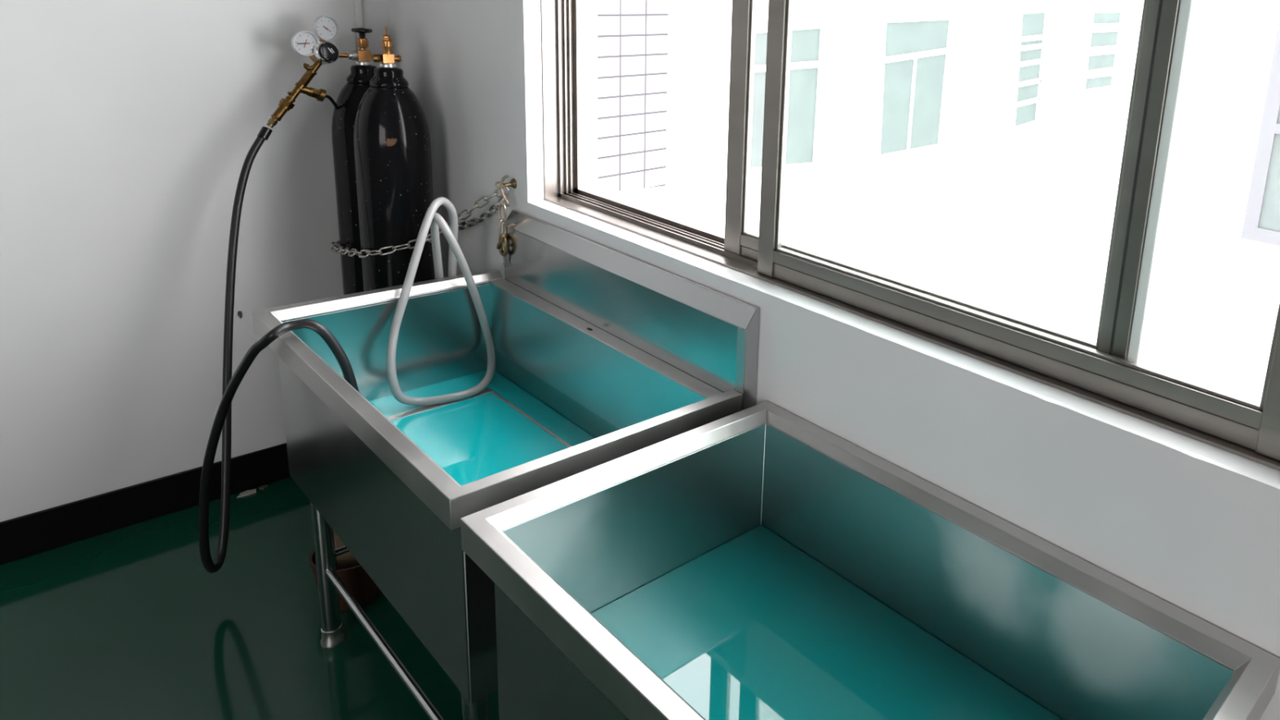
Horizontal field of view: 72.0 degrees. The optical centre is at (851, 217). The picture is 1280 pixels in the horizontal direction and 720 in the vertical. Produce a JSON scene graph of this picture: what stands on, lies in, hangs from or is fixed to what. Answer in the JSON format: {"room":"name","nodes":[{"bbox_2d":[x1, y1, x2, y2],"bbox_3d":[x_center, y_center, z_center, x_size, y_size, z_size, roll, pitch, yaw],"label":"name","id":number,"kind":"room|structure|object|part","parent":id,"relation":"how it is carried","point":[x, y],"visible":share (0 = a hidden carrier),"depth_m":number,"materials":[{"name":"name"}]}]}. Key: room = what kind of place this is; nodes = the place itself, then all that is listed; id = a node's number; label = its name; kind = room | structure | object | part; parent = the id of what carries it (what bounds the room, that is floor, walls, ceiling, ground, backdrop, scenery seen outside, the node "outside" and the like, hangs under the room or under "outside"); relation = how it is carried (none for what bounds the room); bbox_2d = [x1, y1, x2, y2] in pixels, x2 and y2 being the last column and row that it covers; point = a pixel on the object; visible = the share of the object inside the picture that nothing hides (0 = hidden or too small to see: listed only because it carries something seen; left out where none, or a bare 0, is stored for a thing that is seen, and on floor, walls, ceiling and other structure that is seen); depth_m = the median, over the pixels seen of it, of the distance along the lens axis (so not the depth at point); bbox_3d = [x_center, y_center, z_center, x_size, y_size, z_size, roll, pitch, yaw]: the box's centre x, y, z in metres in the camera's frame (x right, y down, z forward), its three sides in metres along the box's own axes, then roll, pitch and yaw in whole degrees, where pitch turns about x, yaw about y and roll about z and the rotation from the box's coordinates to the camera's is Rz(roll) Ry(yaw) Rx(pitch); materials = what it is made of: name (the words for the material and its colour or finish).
{"room":"laboratory","nodes":[
{"label":"laboratory","id":0,"kind":"room"},
{"bbox_2d":[0,0,392,522],"bbox_3d":[-2.811,-0.359,1.192,0.150,2.800,4.400,15,17,40],"label":"wall","id":1,"kind":"structure","parent":0,"point":[128,128],"depth_m":2.27,"materials":[{"name":"white paint"}]},
{"bbox_2d":[0,443,290,564],"bbox_3d":[-2.907,0.973,1.372,0.008,0.117,4.200,15,17,40],"label":"baseboard","id":2,"kind":"structure","parent":1,"relation":"attached to","point":[24,536],"depth_m":2.35,"materials":[{"name":"black paint"}]},
{"bbox_2d":[237,311,242,318],"bbox_3d":[-1.776,0.284,2.462,0.002,0.024,0.010,15,17,40],"label":"wall stain","id":3,"kind":"structure","parent":1,"relation":"attached to","point":[239,313],"depth_m":2.46,"materials":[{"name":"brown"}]},
{"bbox_2d":[353,0,363,49],"bbox_3d":[-1.468,-0.640,2.521,0.012,2.681,0.018,15,17,40],"label":"conduit","id":4,"kind":"object","parent":1,"relation":"attached to","point":[357,3],"visible":0.2,"depth_m":2.53,"materials":[{"name":"white plastic"}]},
{"bbox_2d":[0,476,499,719],"bbox_3d":[-0.985,1.579,-0.150,5.350,0.120,4.400,15,17,40],"label":"floor","id":5,"kind":"structure","parent":0,"point":[128,623],"depth_m":1.99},
{"bbox_2d":[236,488,256,497],"bbox_3d":[-1.815,0.828,2.543,0.022,0.008,0.050,15,17,40],"label":"chip","id":6,"kind":"object","parent":5,"relation":"on","point":[247,492],"visible":1,"depth_m":2.54,"materials":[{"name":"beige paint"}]},
{"bbox_2d":[257,484,267,489],"bbox_3d":[-1.790,0.822,2.577,0.022,0.007,0.014,-1,14,-20],"label":"chip","id":7,"kind":"object","parent":5,"relation":"on","point":[261,487],"visible":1,"depth_m":2.58,"materials":[{"name":"brown"}]},
{"bbox_2d":[309,549,381,610],"bbox_3d":[-1.266,0.898,2.145,0.172,0.126,0.172,15,17,40],"label":"bucket","id":8,"kind":"object","parent":5,"relation":"on","point":[357,580],"visible":0.33,"depth_m":2.09,"materials":[{"name":"brown plastic"}]},
{"bbox_2d":[333,530,359,569],"bbox_3d":[-1.278,0.865,2.151,0.064,0.145,0.054,15,17,40],"label":"scrap","id":9,"kind":"object","parent":8,"relation":"in","point":[344,561],"visible":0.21,"depth_m":2.13,"materials":[{"name":"brown"}]},
{"bbox_2d":[331,27,377,294],"bbox_3d":[-1.453,0.130,2.595,0.188,1.389,0.188,15,17,40],"label":"gas cylinder","id":10,"kind":"object","parent":5,"relation":"on","point":[348,101],"visible":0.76,"depth_m":2.44,"materials":[{"name":"black paint"}]},
{"bbox_2d":[266,15,357,128],"bbox_3d":[-1.485,-0.403,2.346,0.067,0.304,0.246,12,15,31],"label":"gas regulator","id":11,"kind":"object","parent":10,"relation":"attached to","point":[326,28],"visible":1,"depth_m":2.33,"materials":[{"name":"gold metal"}]},
{"bbox_3d":[-1.445,-0.457,2.344,0.015,0.050,0.050,11,15,29],"label":"adjusting knob","id":12,"kind":"part","parent":11,"relation":"part of","materials":[{"name":"black plastic"}]},
{"bbox_2d":[353,26,435,291],"bbox_3d":[-1.291,0.171,2.429,0.188,1.405,0.188,15,17,40],"label":"gas cylinder","id":13,"kind":"object","parent":5,"relation":"on","point":[392,144],"visible":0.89,"depth_m":2.29,"materials":[{"name":"black paint"}]},
{"bbox_2d":[252,209,759,719],"bbox_3d":[-0.766,0.577,1.814,1.000,0.966,0.580,15,17,40],"label":"utility sink","id":14,"kind":"object","parent":5,"relation":"on","point":[637,354],"visible":0.63,"depth_m":1.75,"materials":[{"name":"metal"}]},
{"bbox_2d":[198,126,359,573],"bbox_3d":[-1.438,0.360,2.037,0.287,1.046,0.826,-8,18,-42],"label":"gas hose","id":15,"kind":"object","parent":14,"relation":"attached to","point":[222,422],"visible":0.94,"depth_m":2.07,"materials":[{"name":"black rubber"}]},
{"bbox_3d":[-1.208,0.781,1.948,0.041,0.380,0.041,15,17,40],"label":"leg","id":16,"kind":"part","parent":14,"relation":"part of","materials":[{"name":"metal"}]},
{"bbox_2d":[386,196,495,405],"bbox_3d":[-0.987,0.202,2.064,0.181,0.465,0.295,5,13,4],"label":"hose","id":17,"kind":"object","parent":14,"relation":"in","point":[433,220],"visible":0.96,"depth_m":2.08,"materials":[{"name":"grey"}]},
{"bbox_3d":[-0.640,0.935,1.453,0.041,0.380,0.041,15,17,40],"label":"leg","id":18,"kind":"part","parent":14,"relation":"part of","materials":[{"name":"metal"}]},
{"bbox_2d":[368,370,595,485],"bbox_3d":[-0.778,0.573,1.801,0.914,0.104,0.464,15,17,40],"label":"water","id":19,"kind":"object","parent":14,"relation":"in","point":[473,439],"visible":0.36,"depth_m":1.94,"materials":[{"name":"teal liquid"}]},
{"bbox_2d":[280,281,706,438],"bbox_3d":[-0.771,0.458,1.774,0.924,0.348,0.474,15,17,40],"label":"basin","id":20,"kind":"object","parent":14,"relation":"in","point":[598,384],"depth_m":2.00,"materials":[{"name":"metal"}]},
{"bbox_2d":[502,209,759,409],"bbox_3d":[-0.541,0.174,1.912,0.954,0.200,0.034,15,17,40],"label":"backsplash","id":21,"kind":"structure","parent":14,"relation":"attached to","point":[689,326],"depth_m":1.82,"materials":[{"name":"metal"}]},
{"bbox_2d":[460,400,1279,719],"bbox_3d":[-0.040,0.861,1.196,0.920,0.788,0.581,15,17,40],"label":"utility sink","id":22,"kind":"object","parent":5,"relation":"on","point":[1079,640],"visible":0.69,"depth_m":1.26,"materials":[{"name":"metal"}]},
{"bbox_2d":[591,524,1062,719],"bbox_3d":[-0.033,0.760,1.172,0.838,0.124,0.499,15,17,40],"label":"water","id":23,"kind":"object","parent":22,"relation":"in","point":[753,627],"visible":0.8,"depth_m":1.30,"materials":[{"name":"teal liquid"}]},
{"bbox_2d":[389,0,1279,719],"bbox_3d":[0.574,-0.089,1.006,5.200,2.800,0.200,15,17,40],"label":"wall","id":24,"kind":"structure","parent":0,"point":[1192,524],"depth_m":1.37,"materials":[{"name":"white paint"}]},
{"bbox_2d":[494,174,516,206],"bbox_3d":[-0.883,-0.072,2.178,0.045,0.085,0.047,11,15,27],"label":"wall hook","id":25,"kind":"object","parent":24,"relation":"attached to","point":[513,183],"visible":1,"depth_m":2.17,"materials":[{"name":"brown"}]},
{"bbox_2d":[330,185,509,257],"bbox_3d":[-1.244,0.002,2.370,0.772,0.299,0.260,15,17,40],"label":"chain","id":26,"kind":"object","parent":25,"relation":"attached to","point":[352,252],"visible":0.68,"depth_m":2.30,"materials":[{"name":"silver metal"}]},
{"bbox_2d":[496,203,508,265],"bbox_3d":[-0.894,0.046,2.174,0.038,0.167,0.027,7,14,15],"label":"hanging chain","id":27,"kind":"object","parent":25,"relation":"hanging from","point":[502,237],"visible":1,"depth_m":2.17,"materials":[{"name":"brown"}]},
{"bbox_2d":[541,0,1279,471],"bbox_3d":[0.337,-0.394,1.156,2.865,1.306,0.090,15,17,40],"label":"window","id":28,"kind":"structure","parent":24,"relation":"in","point":[1108,372],"depth_m":1.33,"materials":[{"name":"metal"}]},
{"bbox_3d":[0.108,-0.458,1.366,0.888,1.283,0.021,15,17,40],"label":"sash","id":29,"kind":"part","parent":28,"relation":"part of","materials":[{"name":"metal"}]},
{"bbox_3d":[0.231,-0.416,1.222,0.996,1.283,0.023,15,17,40],"label":"sash","id":30,"kind":"part","parent":28,"relation":"part of","materials":[{"name":"metal"}]},
{"label":"outside","id":31,"kind":"structure","parent":0,"visible":0},
{"bbox_3d":[11.722,2.212,18.568,50.000,0.200,39.750,15,17,40],"label":"ground","id":32,"kind":"structure","parent":31,"visible":0},
{"bbox_2d":[596,0,668,216],"bbox_3d":[-1.643,-0.523,3.990,1.110,10.000,1.100,15,17,40],"label":"building","id":33,"kind":"structure","parent":32,"relation":"on","point":[633,35],"depth_m":3.88,"materials":[{"name":"tile"}]},
{"bbox_2d":[666,0,1143,342],"bbox_3d":[0.163,-0.369,9.131,2.025,7.600,8.400,15,17,40],"label":"building","id":34,"kind":"structure","parent":32,"relation":"on","point":[971,151],"depth_m":8.31,"materials":[{"name":"white"}]},
{"bbox_2d":[1140,0,1279,403],"bbox_3d":[12.492,1.375,5.202,22.000,7.600,2.050,15,17,40],"label":"building","id":35,"kind":"structure","parent":32,"relation":"on","point":[1215,300],"depth_m":10.72,"materials":[{"name":"white"}]},
{"bbox_3d":[5.942,-1.064,9.442,2.210,2.920,0.010,15,17,40],"label":"pane","id":36,"kind":"part","parent":35,"relation":"part of","materials":[{"name":"glass"}]}
]}

